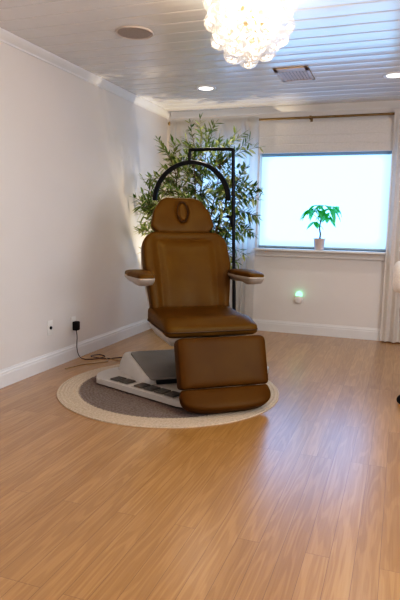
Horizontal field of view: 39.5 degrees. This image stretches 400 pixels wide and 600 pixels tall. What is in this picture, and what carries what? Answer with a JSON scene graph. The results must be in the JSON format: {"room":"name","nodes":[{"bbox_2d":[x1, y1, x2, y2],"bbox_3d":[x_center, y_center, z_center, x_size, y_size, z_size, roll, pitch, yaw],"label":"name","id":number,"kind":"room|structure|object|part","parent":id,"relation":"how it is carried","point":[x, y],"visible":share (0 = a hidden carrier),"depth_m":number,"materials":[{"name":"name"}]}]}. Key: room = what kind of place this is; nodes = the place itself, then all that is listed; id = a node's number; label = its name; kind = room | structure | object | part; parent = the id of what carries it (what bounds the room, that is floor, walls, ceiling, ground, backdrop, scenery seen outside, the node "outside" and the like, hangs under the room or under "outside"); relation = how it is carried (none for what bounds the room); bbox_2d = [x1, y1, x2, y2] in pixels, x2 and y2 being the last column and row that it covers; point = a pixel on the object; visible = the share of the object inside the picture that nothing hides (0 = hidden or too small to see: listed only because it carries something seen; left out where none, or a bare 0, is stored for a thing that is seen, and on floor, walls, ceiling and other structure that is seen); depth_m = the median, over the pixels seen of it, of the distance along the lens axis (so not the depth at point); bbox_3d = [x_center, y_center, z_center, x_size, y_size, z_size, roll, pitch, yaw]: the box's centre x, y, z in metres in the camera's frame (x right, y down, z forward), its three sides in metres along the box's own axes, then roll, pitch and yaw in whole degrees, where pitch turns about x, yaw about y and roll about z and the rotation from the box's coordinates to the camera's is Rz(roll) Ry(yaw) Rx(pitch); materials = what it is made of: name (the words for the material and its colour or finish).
{"room":"beauty treatment room","nodes":[
{"label":"beauty treatment room","id":0,"kind":"room"},
{"bbox_2d":[0,41,167,369],"bbox_3d":[-1.781,-0.426,2.612,0.100,2.345,8.364,4,8,20],"label":"wall","id":1,"kind":"structure","parent":0,"point":[74,151],"depth_m":4.41,"materials":[{"name":"paint"}]},
{"bbox_2d":[47,320,52,335],"bbox_3d":[-1.156,0.216,4.317,0.018,0.114,0.070,4,8,20],"label":"cable jack plate","id":2,"kind":"object","parent":1,"relation":"attached to","point":[49,323],"visible":1,"depth_m":4.31,"materials":[{"name":"white plastic"}]},
{"bbox_2d":[71,316,75,330],"bbox_3d":[-1.051,0.195,4.624,0.008,0.114,0.070,4,8,20],"label":"wall outlet","id":3,"kind":"object","parent":1,"relation":"attached to","point":[73,319],"visible":0.76,"depth_m":4.61,"materials":[{"name":"white plastic"}]},
{"bbox_2d":[0,318,150,388],"bbox_3d":[-1.766,0.685,2.696,0.016,0.122,8.064,4,8,20],"label":"baseboard","id":4,"kind":"structure","parent":1,"relation":"attached to","point":[18,372],"depth_m":4.53,"materials":[{"name":"white paint"}]},
{"bbox_2d":[0,28,170,118],"bbox_3d":[-1.704,-1.546,2.385,0.050,0.062,8.064,4,8,20],"label":"trim","id":5,"kind":"structure","parent":1,"relation":"attached to","point":[6,37],"depth_m":4.35,"materials":[{"name":"white paint"}]},
{"bbox_2d":[73,321,121,359],"bbox_3d":[-0.818,0.332,4.692,0.468,0.321,0.196,2,8,3],"label":"power adapter","id":6,"kind":"object","parent":1,"relation":"attached to","point":[76,324],"visible":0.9,"depth_m":4.63,"materials":[{"name":"black plastic"}]},
{"bbox_3d":[-0.802,0.369,4.699,0.445,0.246,0.182,2,8,6],"label":"cord","id":7,"kind":"part","parent":6,"relation":"part of","materials":[{"name":"grey plastic"}]},
{"bbox_2d":[0,328,399,599],"bbox_3d":[0.510,0.925,1.951,5.025,0.060,8.364,4,8,20],"label":"floor","id":8,"kind":"structure","parent":0,"point":[298,498],"depth_m":2.39,"materials":[{"name":"brown wood"}]},
{"bbox_2d":[65,357,120,368],"bbox_3d":[-0.808,0.503,4.531,0.534,0.024,0.342,0,8,-7],"label":"cable","id":9,"kind":"object","parent":8,"relation":"on","point":[107,357],"visible":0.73,"depth_m":4.53,"materials":[{"name":"black rubber"}]},
{"bbox_2d":[57,364,278,427],"bbox_3d":[-0.214,0.611,3.873,1.514,0.012,1.514,4,8,20],"label":"round rug","id":10,"kind":"object","parent":8,"relation":"on","point":[81,394],"visible":0.44,"depth_m":3.42,"materials":[{"name":"fabric"}]},
{"bbox_2d":[96,197,270,413],"bbox_3d":[0.007,-0.043,3.770,1.332,1.319,1.151,-1,8,-18],"label":"chair","id":11,"kind":"object","parent":10,"relation":"on","point":[215,365],"visible":1,"depth_m":3.79,"materials":[{"name":"brown leather"}]},
{"bbox_3d":[-0.397,-0.170,3.702,0.170,0.053,0.415,-1,8,-18],"label":"armrest","id":12,"kind":"part","parent":11,"relation":"part of","materials":[{"name":"brown leather"}]},
{"bbox_2d":[131,386,178,398],"bbox_3d":[-0.279,0.595,3.634,0.385,0.009,0.104,7,10,39],"label":"chair base","id":13,"kind":"object","parent":11,"relation":"attached to","point":[154,392],"depth_m":3.61,"materials":[{"name":"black plastic"}]},
{"bbox_2d":[179,203,186,220],"bbox_3d":[-0.129,-0.653,4.135,0.066,0.131,0.056,-1,8,-18],"label":"headrest hole","id":14,"kind":"object","parent":11,"relation":"on","point":[182,206],"depth_m":4.12,"materials":[{"name":"brown leather"}]},
{"bbox_3d":[-0.101,-0.198,4.085,0.655,0.597,0.305,-1,8,-18],"label":"backrest","id":15,"kind":"part","parent":11,"relation":"part of","materials":[{"name":"brown leather"}]},
{"bbox_3d":[-0.015,0.220,3.857,0.581,0.128,0.561,-1,8,-18],"label":"seat frame","id":16,"kind":"part","parent":11,"relation":"part of","materials":[{"name":"white plastic"}]},
{"bbox_3d":[-0.003,0.136,3.814,0.630,0.135,0.585,-1,8,-18],"label":"seat","id":17,"kind":"part","parent":11,"relation":"part of","materials":[{"name":"brown leather"}]},
{"bbox_3d":[0.328,-0.189,3.943,0.170,0.053,0.415,-1,8,-18],"label":"armrest","id":18,"kind":"part","parent":11,"relation":"part of","materials":[{"name":"brown leather"}]},
{"bbox_2d":[152,147,235,309],"bbox_3d":[0.011,-0.395,4.770,0.919,1.770,0.280,4,8,20],"label":"floor lamp","id":19,"kind":"object","parent":8,"relation":"on","point":[189,161],"visible":0.73,"depth_m":4.64,"materials":[{"name":"black metal"}]},
{"bbox_2d":[130,113,264,268],"bbox_3d":[0.006,-0.702,5.436,1.313,2.199,0.790,3,8,16],"label":"potted tree","id":20,"kind":"object","parent":8,"relation":"on","point":[220,160],"visible":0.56,"depth_m":5.31,"materials":[{"name":"green plant"}]},
{"bbox_2d":[392,261,399,403],"bbox_3d":[1.500,0.234,3.482,0.611,0.935,0.552,7,9,34],"label":"chair","id":21,"kind":"object","parent":8,"relation":"on","point":[396,269],"visible":1,"depth_m":3.44,"materials":[{"name":"white fabric"}]},
{"bbox_3d":[1.321,-0.153,3.567,0.149,0.200,0.410,7,9,34],"label":"backrest","id":22,"kind":"part","parent":21,"relation":"part of","materials":[{"name":"white fabric"}]},
{"bbox_2d":[0,0,399,111],"bbox_3d":[0.568,-1.470,1.648,5.025,0.081,8.415,4,8,20],"label":"ceiling","id":23,"kind":"structure","parent":0,"point":[348,47],"depth_m":3.81,"materials":[{"name":"paint"}]},
{"bbox_2d":[115,26,153,39],"bbox_3d":[-0.420,-1.709,3.561,0.245,0.014,0.245,4,8,20],"label":"ceiling speaker","id":24,"kind":"object","parent":23,"relation":"attached to","point":[127,32],"visible":1,"depth_m":3.54},
{"bbox_2d":[196,85,215,90],"bbox_3d":[0.054,-1.895,4.983,0.184,0.011,0.184,4,8,20],"label":"recessed light","id":25,"kind":"object","parent":23,"relation":"in","point":[203,87],"visible":1,"depth_m":4.98,"materials":[{"name":"white paint"}]},
{"bbox_2d":[224,0,277,43],"bbox_3d":[0.249,-1.383,2.800,0.476,0.422,0.472,4,8,20],"label":"chandelier","id":26,"kind":"object","parent":23,"relation":"hanging from","point":[248,15],"visible":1,"depth_m":2.77,"materials":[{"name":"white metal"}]},
{"bbox_3d":[0.173,-1.461,2.849,0.038,0.060,0.037,4,8,20],"label":"bulb","id":27,"kind":"part","parent":26,"relation":"part of","materials":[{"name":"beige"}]},
{"bbox_3d":[0.183,-1.443,2.772,0.120,0.051,0.081,4,8,20],"label":"brass stem","id":28,"kind":"part","parent":26,"relation":"part of","materials":[{"name":"white"}]},
{"bbox_3d":[0.185,-1.413,2.801,0.130,0.028,0.026,3,8,15],"label":"brass stem","id":29,"kind":"part","parent":26,"relation":"part of","materials":[{"name":"white"}]},
{"bbox_3d":[0.193,-1.456,2.824,0.137,0.062,0.026,5,9,24],"label":"brass stem","id":30,"kind":"part","parent":26,"relation":"part of","materials":[{"name":"white"}]},
{"bbox_3d":[0.191,-1.406,2.766,0.129,0.030,0.026,-4,9,-33],"label":"brass stem","id":31,"kind":"part","parent":26,"relation":"part of","materials":[{"name":"white"}]},
{"bbox_3d":[0.192,-1.382,2.807,0.117,0.088,0.027,4,8,20],"label":"brass stem","id":32,"kind":"part","parent":26,"relation":"part of","materials":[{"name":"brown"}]},
{"bbox_3d":[0.200,-1.379,2.773,0.111,0.084,0.026,-5,10,-36],"label":"brass stem","id":33,"kind":"part","parent":26,"relation":"part of","materials":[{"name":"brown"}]},
{"bbox_3d":[0.225,-1.363,2.774,0.071,0.113,0.026,-3,9,-29],"label":"brass stem","id":34,"kind":"part","parent":26,"relation":"part of","materials":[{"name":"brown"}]},
{"bbox_3d":[0.225,-1.408,2.733,0.026,0.025,0.130,4,8,20],"label":"brass stem","id":35,"kind":"part","parent":26,"relation":"part of","materials":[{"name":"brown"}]},
{"bbox_3d":[0.256,-1.370,2.833,0.026,0.114,0.073,4,8,20],"label":"brass stem","id":36,"kind":"part","parent":26,"relation":"part of","materials":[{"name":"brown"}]},
{"bbox_3d":[0.266,-1.358,2.768,0.026,0.121,0.074,0,8,-12],"label":"brass stem","id":37,"kind":"part","parent":26,"relation":"part of","materials":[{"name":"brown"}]},
{"bbox_3d":[0.285,-1.360,2.798,0.074,0.124,0.026,-1,8,-12],"label":"brass stem","id":38,"kind":"part","parent":26,"relation":"part of","materials":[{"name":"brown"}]},
{"bbox_3d":[0.277,-1.437,2.692,0.038,0.060,0.037,4,8,20],"label":"bulb","id":39,"kind":"part","parent":26,"relation":"part of","materials":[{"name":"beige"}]},
{"bbox_3d":[0.266,-1.397,2.732,0.026,0.036,0.128,-2,8,-23],"label":"brass stem","id":40,"kind":"part","parent":26,"relation":"part of","materials":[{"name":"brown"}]},
{"bbox_3d":[0.282,-1.380,2.752,0.026,0.074,0.112,-3,9,-25],"label":"brass stem","id":41,"kind":"part","parent":26,"relation":"part of","materials":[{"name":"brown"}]},
{"bbox_3d":[0.300,-1.387,2.826,0.080,0.079,0.093,4,8,20],"label":"brass stem","id":42,"kind":"part","parent":26,"relation":"part of","materials":[{"name":"brown"}]},
{"bbox_3d":[0.305,-1.378,2.788,0.115,0.087,0.026,4,8,20],"label":"brass stem","id":43,"kind":"part","parent":26,"relation":"part of","materials":[{"name":"brown"}]},
{"bbox_3d":[0.298,-1.438,2.732,0.130,0.057,0.080,4,8,20],"label":"brass stem","id":44,"kind":"part","parent":26,"relation":"part of","materials":[{"name":"brown"}]},
{"bbox_3d":[0.305,-1.407,2.755,0.131,0.025,0.041,4,8,20],"label":"brass stem","id":45,"kind":"part","parent":26,"relation":"part of","materials":[{"name":"brown"}]},
{"bbox_3d":[0.313,-1.407,2.808,0.129,0.035,0.026,1,8,-4],"label":"brass stem","id":46,"kind":"part","parent":26,"relation":"part of","materials":[{"name":"brown"}]},
{"bbox_3d":[0.351,-1.448,2.783,0.038,0.060,0.037,4,8,20],"label":"bulb","id":47,"kind":"part","parent":26,"relation":"part of","materials":[{"name":"beige glass"}]},
{"bbox_2d":[273,66,314,81],"bbox_3d":[0.756,-1.803,4.455,0.270,0.013,0.390,4,8,20],"label":"ceiling vent","id":48,"kind":"object","parent":23,"relation":"in","point":[303,73],"visible":1,"depth_m":4.43,"materials":[{"name":"metal"}]},
{"bbox_2d":[383,72,399,78],"bbox_3d":[1.552,-1.790,4.435,0.184,0.011,0.184,4,8,20],"label":"recessed light","id":49,"kind":"object","parent":23,"relation":"in","point":[391,75],"visible":1,"depth_m":4.44,"materials":[{"name":"white paint"}]},
{"bbox_2d":[167,108,399,328],"bbox_3d":[1.922,-0.758,5.596,4.825,2.345,0.200,4,8,20],"label":"wall","id":50,"kind":"structure","parent":0,"point":[341,292],"depth_m":5.81,"materials":[{"name":"paint"}]},
{"bbox_2d":[168,112,394,125],"bbox_3d":[1.296,-1.800,5.524,3.478,0.072,0.106,4,8,20],"label":"curtain rod","id":51,"kind":"object","parent":50,"relation":"attached to","point":[311,117],"visible":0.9,"depth_m":5.50,"materials":[{"name":"gold metal"}]},
{"bbox_2d":[170,116,258,319],"bbox_3d":[0.125,-0.814,6.044,0.988,2.237,0.084,4,8,20],"label":"curtain","id":52,"kind":"object","parent":51,"relation":"hanging from","point":[244,292],"visible":0.27,"depth_m":5.94,"materials":[{"name":"white fabric"}]},
{"bbox_2d":[259,118,393,153],"bbox_3d":[1.246,-1.637,5.589,1.330,0.302,0.016,4,8,20],"label":"valance","id":53,"kind":"object","parent":51,"relation":"hanging from","point":[369,134],"visible":0.99,"depth_m":5.58,"materials":[{"name":"beige fabric"}]},
{"bbox_3d":[1.286,-1.810,5.494,3.390,0.022,0.023,4,8,20],"label":"rod","id":54,"kind":"part","parent":51,"relation":"part of","materials":[{"name":"gold metal"}]},
{"bbox_2d":[380,109,399,342],"bbox_3d":[2.187,-0.672,5.310,0.765,2.237,0.073,4,8,20],"label":"curtain","id":55,"kind":"object","parent":51,"relation":"hanging from","point":[390,318],"visible":0.89,"depth_m":5.45,"materials":[{"name":"beige fabric"}]},
{"bbox_2d":[170,100,399,118],"bbox_3d":[1.926,-1.873,5.316,4.775,0.062,0.050,4,8,20],"label":"trim","id":56,"kind":"structure","parent":50,"relation":"attached to","point":[392,103],"depth_m":5.67,"materials":[{"name":"white paint"}]},
{"bbox_2d":[294,291,302,304],"bbox_3d":[1.041,-0.020,5.872,0.090,0.142,0.062,4,8,20],"label":"night light","id":57,"kind":"object","parent":50,"relation":"attached to","point":[298,299],"visible":1,"depth_m":5.85,"materials":[{"name":"white plastic"}]},
{"bbox_2d":[253,319,389,341],"bbox_3d":[1.871,0.356,5.643,4.809,0.122,0.016,4,8,20],"label":"baseboard","id":58,"kind":"structure","parent":50,"relation":"attached to","point":[364,333],"depth_m":5.86,"materials":[{"name":"white paint"}]},
{"bbox_2d":[254,155,391,260],"bbox_3d":[1.248,-0.992,5.728,1.322,1.115,0.295,4,8,20],"label":"window","id":59,"kind":"structure","parent":50,"relation":"in","point":[265,251],"depth_m":5.71,"materials":[{"name":"white paint"}]},
{"bbox_3d":[1.229,-0.510,5.771,1.320,0.022,0.245,4,8,20],"label":"sill","id":60,"kind":"part","parent":59,"relation":"part of","materials":[{"name":"white paint"}]},
{"bbox_2d":[300,205,341,249],"bbox_3d":[1.215,-0.735,5.646,0.418,0.456,0.188,4,8,20],"label":"potted plant","id":61,"kind":"object","parent":59,"relation":"on","point":[319,242],"visible":1,"depth_m":5.64,"materials":[{"name":"green plant"}]},
{"bbox_3d":[1.220,-0.572,5.700,0.124,0.118,0.124,4,8,20],"label":"pot","id":62,"kind":"part","parent":61,"relation":"part of","materials":[{"name":"ceramic"}]},
{"bbox_2d":[259,151,391,250],"bbox_3d":[1.268,-1.040,5.768,1.301,1.021,0.055,4,8,20],"label":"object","id":63,"kind":"object","parent":59,"relation":"attached to","point":[358,183],"visible":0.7,"depth_m":5.74,"materials":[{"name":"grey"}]},
{"bbox_3d":[1.257,-0.545,5.834,1.301,0.022,0.024,4,8,20],"label":"rail","id":64,"kind":"part","parent":63,"relation":"part of","materials":[{"name":"blue"}]}
]}

